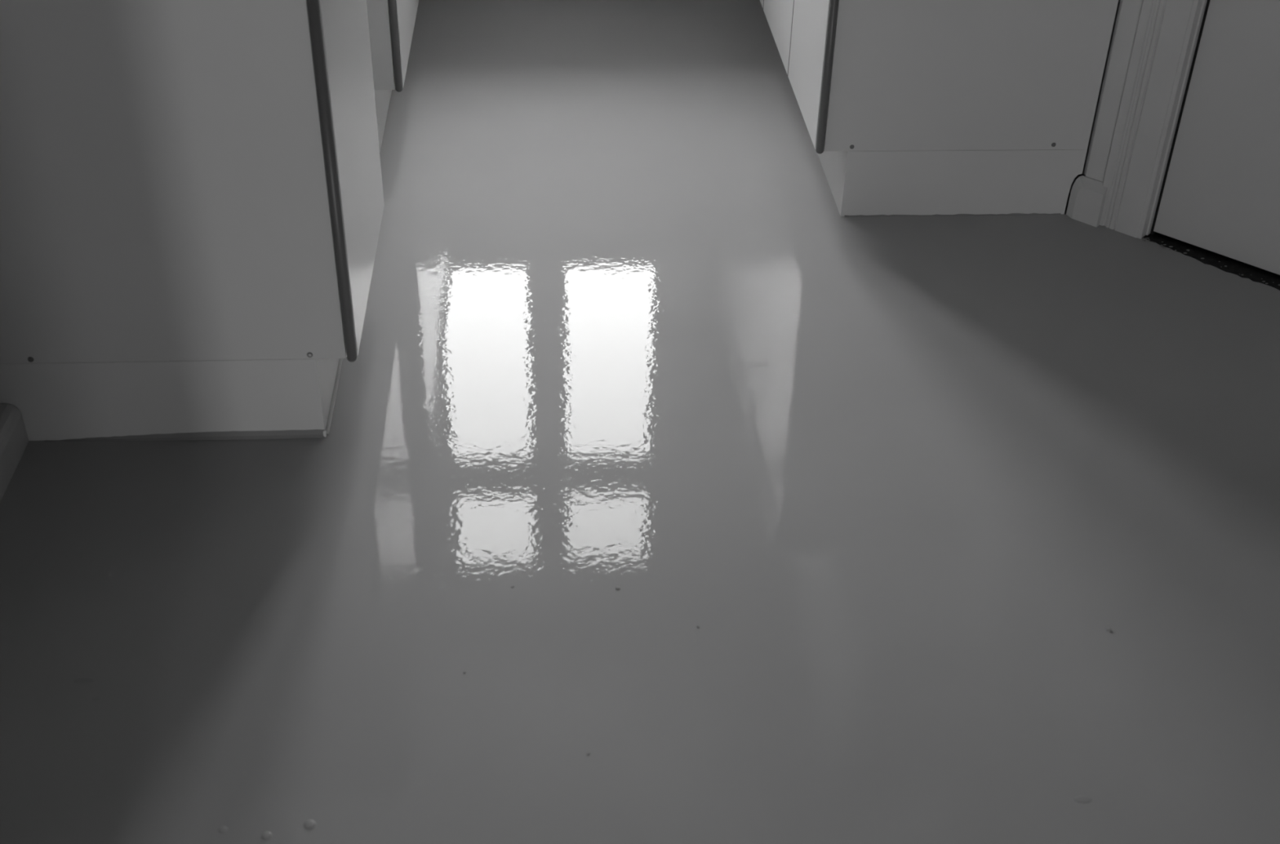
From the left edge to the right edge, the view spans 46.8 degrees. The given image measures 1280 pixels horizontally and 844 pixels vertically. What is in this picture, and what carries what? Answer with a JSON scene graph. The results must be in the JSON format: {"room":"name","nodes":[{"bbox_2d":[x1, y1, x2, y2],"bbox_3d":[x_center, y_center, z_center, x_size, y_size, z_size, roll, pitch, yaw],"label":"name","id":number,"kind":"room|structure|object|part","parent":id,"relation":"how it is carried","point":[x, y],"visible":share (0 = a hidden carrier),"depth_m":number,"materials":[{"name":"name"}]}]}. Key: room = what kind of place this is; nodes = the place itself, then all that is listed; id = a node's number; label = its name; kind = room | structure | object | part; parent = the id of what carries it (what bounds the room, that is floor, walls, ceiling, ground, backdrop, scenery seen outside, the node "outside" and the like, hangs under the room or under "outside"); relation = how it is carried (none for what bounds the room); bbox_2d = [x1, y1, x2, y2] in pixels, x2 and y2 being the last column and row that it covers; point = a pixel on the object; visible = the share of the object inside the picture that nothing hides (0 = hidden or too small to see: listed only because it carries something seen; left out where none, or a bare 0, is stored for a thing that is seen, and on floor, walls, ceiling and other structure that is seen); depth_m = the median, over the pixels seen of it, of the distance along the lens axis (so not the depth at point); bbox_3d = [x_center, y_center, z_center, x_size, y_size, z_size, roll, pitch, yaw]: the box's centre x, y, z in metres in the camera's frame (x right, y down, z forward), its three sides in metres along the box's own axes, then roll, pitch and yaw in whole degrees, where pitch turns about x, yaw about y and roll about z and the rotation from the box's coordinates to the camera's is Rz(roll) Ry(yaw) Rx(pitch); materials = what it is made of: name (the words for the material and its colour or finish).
{"room":"kitchen","nodes":[
{"label":"kitchen","id":0,"kind":"room"},
{"bbox_2d":[0,0,1279,843],"bbox_3d":[-0.080,0.814,1.549,5.200,0.124,7.600,-1,35,-4],"label":"floor","id":1,"kind":"structure","parent":0,"point":[658,490],"depth_m":2.36,"materials":[{"name":"grey"}]},
{"bbox_2d":[0,0,384,442],"bbox_3d":[-0.788,-0.487,2.515,0.612,0.872,0.574,-1,35,-4],"label":"base cabinet","id":2,"kind":"object","parent":1,"relation":"on","point":[192,203],"visible":1,"depth_m":2.32,"materials":[{"name":"white laminate"}]},
{"bbox_3d":[-0.490,-0.559,2.495,0.018,0.707,0.553,-1,35,-4],"label":"door","id":3,"kind":"part","parent":2,"relation":"part of","materials":[{"name":"white laminate"}]},
{"bbox_2d":[366,0,416,152],"bbox_3d":[-0.858,-1.127,3.423,0.609,0.872,0.512,-1,35,-4],"label":"base cabinet","id":4,"kind":"object","parent":1,"relation":"on","point":[391,23],"visible":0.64,"depth_m":3.37,"materials":[{"name":"white laminate"}]},
{"bbox_3d":[-0.852,-1.056,3.187,0.590,0.716,0.018,-1,35,-4],"label":"panel","id":5,"kind":"part","parent":4,"relation":"part of","materials":[{"name":"white laminate"}]},
{"bbox_3d":[-0.561,-1.199,3.402,0.018,0.707,0.491,-1,35,-4],"label":"door","id":6,"kind":"part","parent":4,"relation":"part of","materials":[{"name":"white laminate"}]},
{"bbox_2d":[415,0,418,12],"bbox_3d":[-0.892,-1.448,3.878,0.609,0.872,0.603,-1,35,-4],"label":"base cabinet","id":7,"kind":"object","parent":1,"relation":"on","point":[416,1],"visible":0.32,"depth_m":3.81,"materials":[{"name":"white laminate"}]},
{"bbox_2d":[760,0,764,8],"bbox_3d":[0.619,-1.496,3.970,0.618,0.905,0.582,-1,35,-4],"label":"base cabinet","id":8,"kind":"object","parent":1,"relation":"on","point":[762,2],"visible":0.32,"depth_m":3.90,"materials":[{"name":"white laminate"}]},
{"bbox_2d":[763,0,794,75],"bbox_3d":[0.634,-1.197,3.546,0.652,0.905,0.454,-1,35,-4],"label":"base cabinet","id":9,"kind":"object","parent":1,"relation":"on","point":[778,13],"visible":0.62,"depth_m":3.58,"materials":[{"name":"white laminate"}]},
{"bbox_2d":[787,0,1118,217],"bbox_3d":[0.667,-0.944,3.187,0.597,0.905,0.428,-1,35,-4],"label":"base cabinet","id":10,"kind":"object","parent":1,"relation":"on","point":[908,108],"visible":1,"depth_m":3.13,"materials":[{"name":"white laminate"}]},
{"bbox_3d":[0.380,-1.005,3.131,0.018,0.740,0.406,-1,35,-4],"label":"door","id":11,"kind":"part","parent":10,"relation":"part of","materials":[{"name":"white laminate"}]},
{"bbox_3d":[0.690,-0.898,2.986,0.577,0.749,0.018,-1,35,-4],"label":"panel","id":12,"kind":"part","parent":10,"relation":"part of","materials":[{"name":"white laminate"}]},
{"bbox_2d":[1069,0,1119,193],"bbox_3d":[1.026,-2.002,3.231,0.120,2.600,1.590,-1,35,-4],"label":"wall","id":13,"kind":"structure","parent":0,"point":[1082,174],"depth_m":3.20,"materials":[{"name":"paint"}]},
{"bbox_2d":[1086,0,1207,235],"bbox_3d":[1.549,-1.333,2.297,1.420,2.600,0.218,28,43,32],"label":"wall","id":14,"kind":"structure","parent":0,"point":[1204,2],"depth_m":3.07,"materials":[{"name":"white paint"}]},
{"bbox_2d":[1066,175,1107,226],"bbox_3d":[0.982,-0.487,3.253,0.079,0.095,0.023,28,43,33],"label":"baseboard","id":15,"kind":"structure","parent":14,"relation":"attached to","point":[1087,197],"depth_m":3.24,"materials":[{"name":"white paint"}]},
{"bbox_2d":[1083,0,1142,182],"bbox_3d":[1.016,-1.372,2.651,0.052,2.045,0.017,28,43,32],"label":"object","id":16,"kind":"structure","parent":14,"relation":"attached to","point":[1129,11],"depth_m":3.11,"materials":[{"name":"white paint"}]},
{"bbox_2d":[1099,0,1203,239],"bbox_3d":[1.074,-1.298,2.632,0.111,2.140,0.026,28,43,32],"label":"trim","id":17,"kind":"structure","parent":14,"relation":"attached to","point":[1166,29],"depth_m":3.08,"materials":[{"name":"white paint"}]},
{"bbox_2d":[1142,0,1279,290],"bbox_3d":[1.452,-1.087,2.446,0.830,2.022,0.167,28,43,32],"label":"door","id":18,"kind":"structure","parent":14,"relation":"in","point":[1218,206],"depth_m":3.03,"materials":[{"name":"white paint"}]},
{"bbox_3d":[-1.139,-1.204,2.020,0.120,2.600,4.220,-1,35,-4],"label":"wall","id":19,"kind":"structure","parent":0,"visible":0},
{"bbox_2d":[0,404,28,502],"bbox_3d":[-1.025,0.371,1.978,0.044,0.078,1.284,-1,35,-4],"label":"baseboard","id":20,"kind":"structure","parent":19,"relation":"attached to","point":[14,440],"depth_m":2.45,"materials":[{"name":"white paint"}]}
]}

